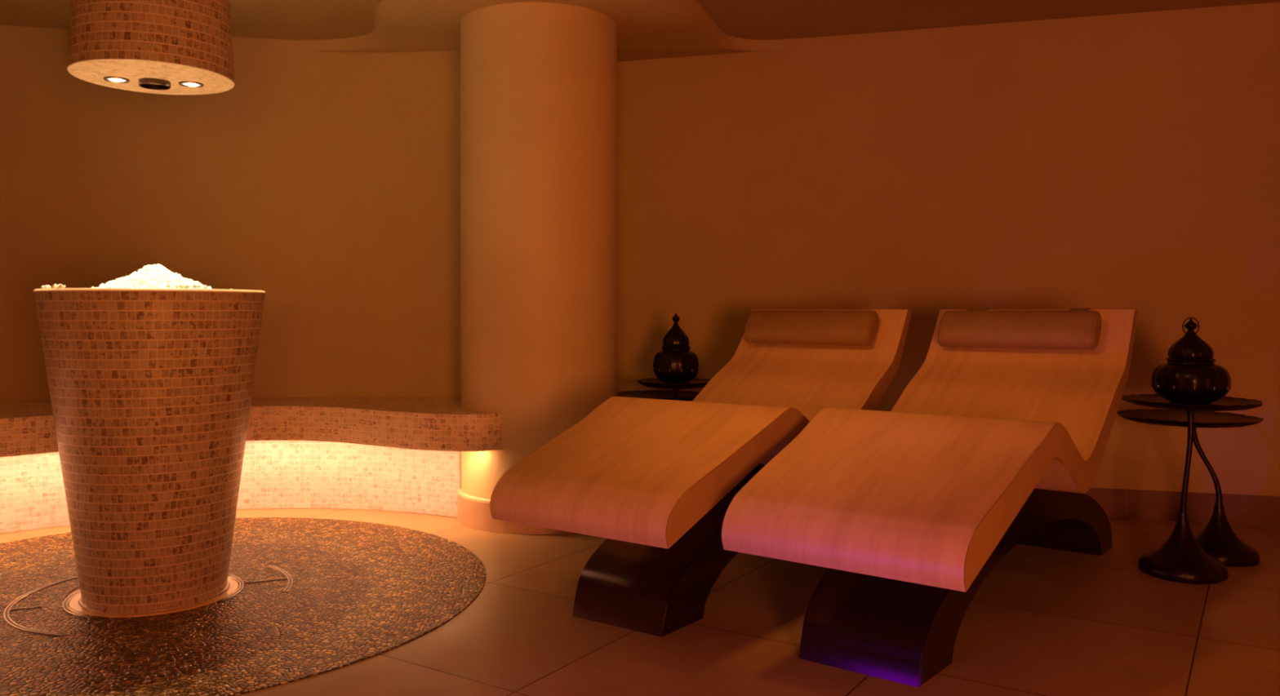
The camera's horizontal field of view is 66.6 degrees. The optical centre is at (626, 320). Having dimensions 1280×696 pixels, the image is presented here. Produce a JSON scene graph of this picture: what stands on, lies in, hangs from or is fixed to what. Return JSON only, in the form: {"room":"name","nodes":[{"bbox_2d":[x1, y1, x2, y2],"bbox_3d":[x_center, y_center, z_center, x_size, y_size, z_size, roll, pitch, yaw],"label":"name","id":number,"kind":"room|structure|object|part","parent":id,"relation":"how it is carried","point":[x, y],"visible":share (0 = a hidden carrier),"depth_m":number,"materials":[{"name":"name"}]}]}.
{"room":"spa","nodes":[
{"label":"spa","id":0,"kind":"room"},
{"bbox_2d":[0,24,461,403],"bbox_3d":[-3.857,-0.257,2.717,2.766,2.655,8.627,0,1,26],"label":"wall","id":1,"kind":"structure","parent":0,"point":[326,184],"depth_m":5.60,"materials":[{"name":"paint"}]},
{"bbox_2d":[296,0,791,62],"bbox_3d":[-0.615,-1.584,5.213,2.798,0.057,1.602,0,1,16],"label":"ceiling","id":2,"kind":"structure","parent":1,"relation":"attached to","point":[647,29],"depth_m":5.24,"materials":[{"name":"paint"}]},
{"bbox_2d":[0,508,1279,695],"bbox_3d":[-0.150,1.136,2.213,10.100,0.120,8.800,0,1,0],"label":"floor","id":3,"kind":"structure","parent":0,"point":[1043,622],"depth_m":3.29,"materials":[{"name":"tile"}]},
{"bbox_2d":[32,288,266,617],"bbox_3d":[-1.812,0.471,3.750,0.801,1.173,0.801,0,1,0],"label":"fountain","id":4,"kind":"object","parent":3,"relation":"on","point":[150,389],"visible":1,"depth_m":3.48,"materials":[{"name":"tile"}]},
{"bbox_2d":[41,263,232,289],"bbox_3d":[-1.812,-0.148,3.736,0.686,0.137,0.702,0,1,0],"label":"crushed ice","id":5,"kind":"object","parent":4,"relation":"on","point":[154,276],"visible":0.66,"depth_m":3.64,"materials":[{"name":"white ice"}]},
{"bbox_2d":[0,517,486,695],"bbox_3d":[-1.863,1.054,3.831,2.600,0.006,2.600,0,1,0],"label":"inlay","id":6,"kind":"object","parent":3,"relation":"on","point":[313,597],"visible":0.8,"depth_m":3.48,"materials":[{"name":"tile"}]},
{"bbox_2d":[0,396,501,533],"bbox_3d":[-3.212,0.761,3.948,2.530,0.588,5.691,1,1,44],"label":"tiled bench","id":7,"kind":"object","parent":3,"relation":"on","point":[396,454],"visible":0.72,"depth_m":5.12,"materials":[{"name":"tile"}]},
{"bbox_3d":[-3.212,0.557,3.946,2.530,0.180,5.691,1,1,44],"label":"seat","id":8,"kind":"part","parent":7,"relation":"part of","materials":[{"name":"tile"}]},
{"bbox_2d":[457,1,617,534],"bbox_3d":[-0.458,-0.256,5.168,0.858,2.598,0.862,0,1,0],"label":"column","id":9,"kind":"structure","parent":3,"relation":"on","point":[539,80],"depth_m":4.80,"materials":[{"name":"paint"}]},
{"bbox_3d":[-0.458,0.894,5.180,0.858,0.018,0.862,0,1,0],"label":"skirting trim","id":10,"kind":"part","parent":9,"relation":"part of","materials":[{"name":"tile"}]},
{"bbox_3d":[-0.458,0.973,5.181,0.856,0.139,0.860,0,1,0],"label":"skirting","id":11,"kind":"part","parent":9,"relation":"part of","materials":[{"name":"stone"}]},
{"bbox_2d":[617,390,699,401],"bbox_3d":[0.187,0.725,5.422,0.530,0.630,0.528,0,1,0],"label":"tray table","id":12,"kind":"object","parent":3,"relation":"on","point":[689,396],"visible":0.27,"depth_m":5.53,"materials":[{"name":"brown metal"}]},
{"bbox_2d":[636,377,710,400],"bbox_3d":[0.264,0.679,5.130,0.418,0.727,0.415,0,1,0],"label":"tray table","id":13,"kind":"object","parent":3,"relation":"on","point":[651,383],"visible":0.36,"depth_m":5.00,"materials":[{"name":"brown metal"}]},
{"bbox_2d":[636,377,710,389],"bbox_3d":[0.264,0.337,5.126,0.418,0.043,0.415,0,1,0],"label":"tray","id":14,"kind":"object","parent":13,"relation":"on","point":[651,383],"depth_m":4.98,"materials":[{"name":"brown metal"}]},
{"bbox_2d":[653,313,698,383],"bbox_3d":[0.262,0.147,5.122,0.246,0.372,0.246,0,1,-11],"label":"lantern","id":15,"kind":"object","parent":13,"relation":"on","point":[675,364],"visible":0.98,"depth_m":5.05,"materials":[{"name":"metal"}]},
{"bbox_3d":[0.262,0.076,5.121,0.142,0.118,0.142,0,1,-11],"label":"lid","id":16,"kind":"part","parent":15,"relation":"part of","materials":[{"name":"metal"}]},
{"bbox_3d":[0.262,0.581,5.127,0.039,0.446,0.040,0,1,0],"label":"stem","id":17,"kind":"part","parent":13,"relation":"part of","materials":[{"name":"brown metal"}]},
{"bbox_2d":[489,309,912,637],"bbox_3d":[0.564,0.505,4.059,0.786,1.100,2.512,0,1,36],"label":"lounger","id":18,"kind":"object","parent":3,"relation":"on","point":[658,480],"visible":0.77,"depth_m":3.43,"materials":[{"name":"brown wood"}]},
{"bbox_2d":[743,310,879,346],"bbox_3d":[0.846,0.033,4.492,0.623,0.156,0.140,0,1,36],"label":"headrest pillow","id":19,"kind":"object","parent":18,"relation":"on","point":[762,327],"depth_m":4.44,"materials":[{"name":"brown leather"}]},
{"bbox_2d":[721,307,1137,687],"bbox_3d":[1.320,0.507,3.608,0.786,1.106,2.512,0,1,38],"label":"lounger","id":20,"kind":"object","parent":3,"relation":"on","point":[997,442],"visible":1,"depth_m":3.02,"materials":[{"name":"brown wood"}]},
{"bbox_2d":[937,310,1101,350],"bbox_3d":[1.617,0.038,4.032,0.623,0.156,0.140,0,1,38],"label":"headrest pillow","id":21,"kind":"object","parent":20,"relation":"on","point":[969,330],"depth_m":3.98,"materials":[{"name":"brown leather"}]},
{"bbox_2d":[1116,408,1264,567],"bbox_3d":[2.501,0.738,4.351,0.579,0.627,0.577,0,1,0],"label":"tray table","id":22,"kind":"object","parent":3,"relation":"on","point":[1218,539],"visible":0.84,"depth_m":4.26,"materials":[{"name":"brown metal"}]},
{"bbox_2d":[1116,408,1264,428],"bbox_3d":[2.501,0.446,4.348,0.579,0.043,0.577,0,1,0],"label":"tray","id":23,"kind":"object","parent":22,"relation":"on","point":[1211,420],"depth_m":4.35,"materials":[{"name":"brown metal"}]},
{"bbox_3d":[2.567,0.638,4.322,0.138,0.349,0.039,0,1,38],"label":"stem","id":24,"kind":"part","parent":22,"relation":"part of","materials":[{"name":"brown metal"}]},
{"bbox_2d":[1121,393,1262,584],"bbox_3d":[2.355,0.691,4.062,0.521,0.727,0.518,0,1,0],"label":"tray table","id":25,"kind":"object","parent":3,"relation":"on","point":[1180,558],"visible":0.9,"depth_m":3.99,"materials":[{"name":"brown metal"}]},
{"bbox_3d":[2.338,0.592,4.053,0.072,0.449,0.040,0,1,-32],"label":"stem","id":26,"kind":"part","parent":25,"relation":"part of","materials":[{"name":"brown metal"}]},
{"bbox_2d":[1151,317,1231,404],"bbox_3d":[2.352,0.167,4.057,0.288,0.357,0.288,0,1,-6],"label":"lantern","id":27,"kind":"object","parent":25,"relation":"on","point":[1190,375],"visible":1,"depth_m":3.98,"materials":[{"name":"metal"}]},
{"bbox_3d":[2.352,0.026,4.056,0.064,0.076,0.005,0,1,17],"label":"ring handle","id":28,"kind":"part","parent":27,"relation":"part of","materials":[{"name":"metal"}]},
{"bbox_3d":[2.352,0.101,4.056,0.167,0.111,0.167,0,1,-6],"label":"lid","id":29,"kind":"part","parent":27,"relation":"part of","materials":[{"name":"metal"}]},
{"bbox_2d":[1121,393,1262,411],"bbox_3d":[2.355,0.349,4.058,0.521,0.043,0.518,0,1,0],"label":"tray","id":30,"kind":"object","parent":25,"relation":"on","point":[1225,403],"depth_m":3.97,"materials":[{"name":"brown metal"}]},
{"bbox_2d":[0,0,1279,39],"bbox_3d":[-0.150,-1.639,2.182,10.100,0.120,8.800,0,1,0],"label":"ceiling","id":31,"kind":"structure","parent":0,"point":[287,20],"depth_m":5.10,"materials":[{"name":"paint"}]},
{"bbox_2d":[66,0,235,94],"bbox_3d":[-1.812,-1.250,3.732,0.577,0.691,0.577,0,1,0],"label":"ceiling light fixture","id":32,"kind":"object","parent":31,"relation":"hanging from","point":[155,46],"visible":1,"depth_m":3.54,"materials":[{"name":"tile"}]},
{"bbox_2d":[102,75,129,83],"bbox_3d":[-1.958,-0.946,3.743,0.092,0.050,0.092,0,1,0],"label":"spotlight","id":33,"kind":"object","parent":32,"relation":"on","point":[109,79],"depth_m":3.74,"materials":[{"name":"metal"}]},
{"bbox_2d":[178,80,204,87],"bbox_3d":[-1.706,-0.947,3.820,0.092,0.050,0.092,0,1,0],"label":"spotlight","id":34,"kind":"object","parent":32,"relation":"on","point":[181,83],"depth_m":3.81,"materials":[{"name":"metal"}]},
{"bbox_2d":[617,1,1279,496],"bbox_3d":[1.996,-0.287,5.389,5.670,2.655,0.150,0,1,16],"label":"wall","id":35,"kind":"structure","parent":0,"point":[1130,161],"depth_m":5.31,"materials":[{"name":"paint"}]},
{"bbox_2d":[1084,488,1279,526],"bbox_3d":[2.162,0.967,5.269,4.619,0.150,0.016,0,1,16],"label":"baseboard","id":36,"kind":"structure","parent":35,"relation":"attached to","point":[1239,509],"depth_m":5.05,"materials":[{"name":"tile"}]}
]}

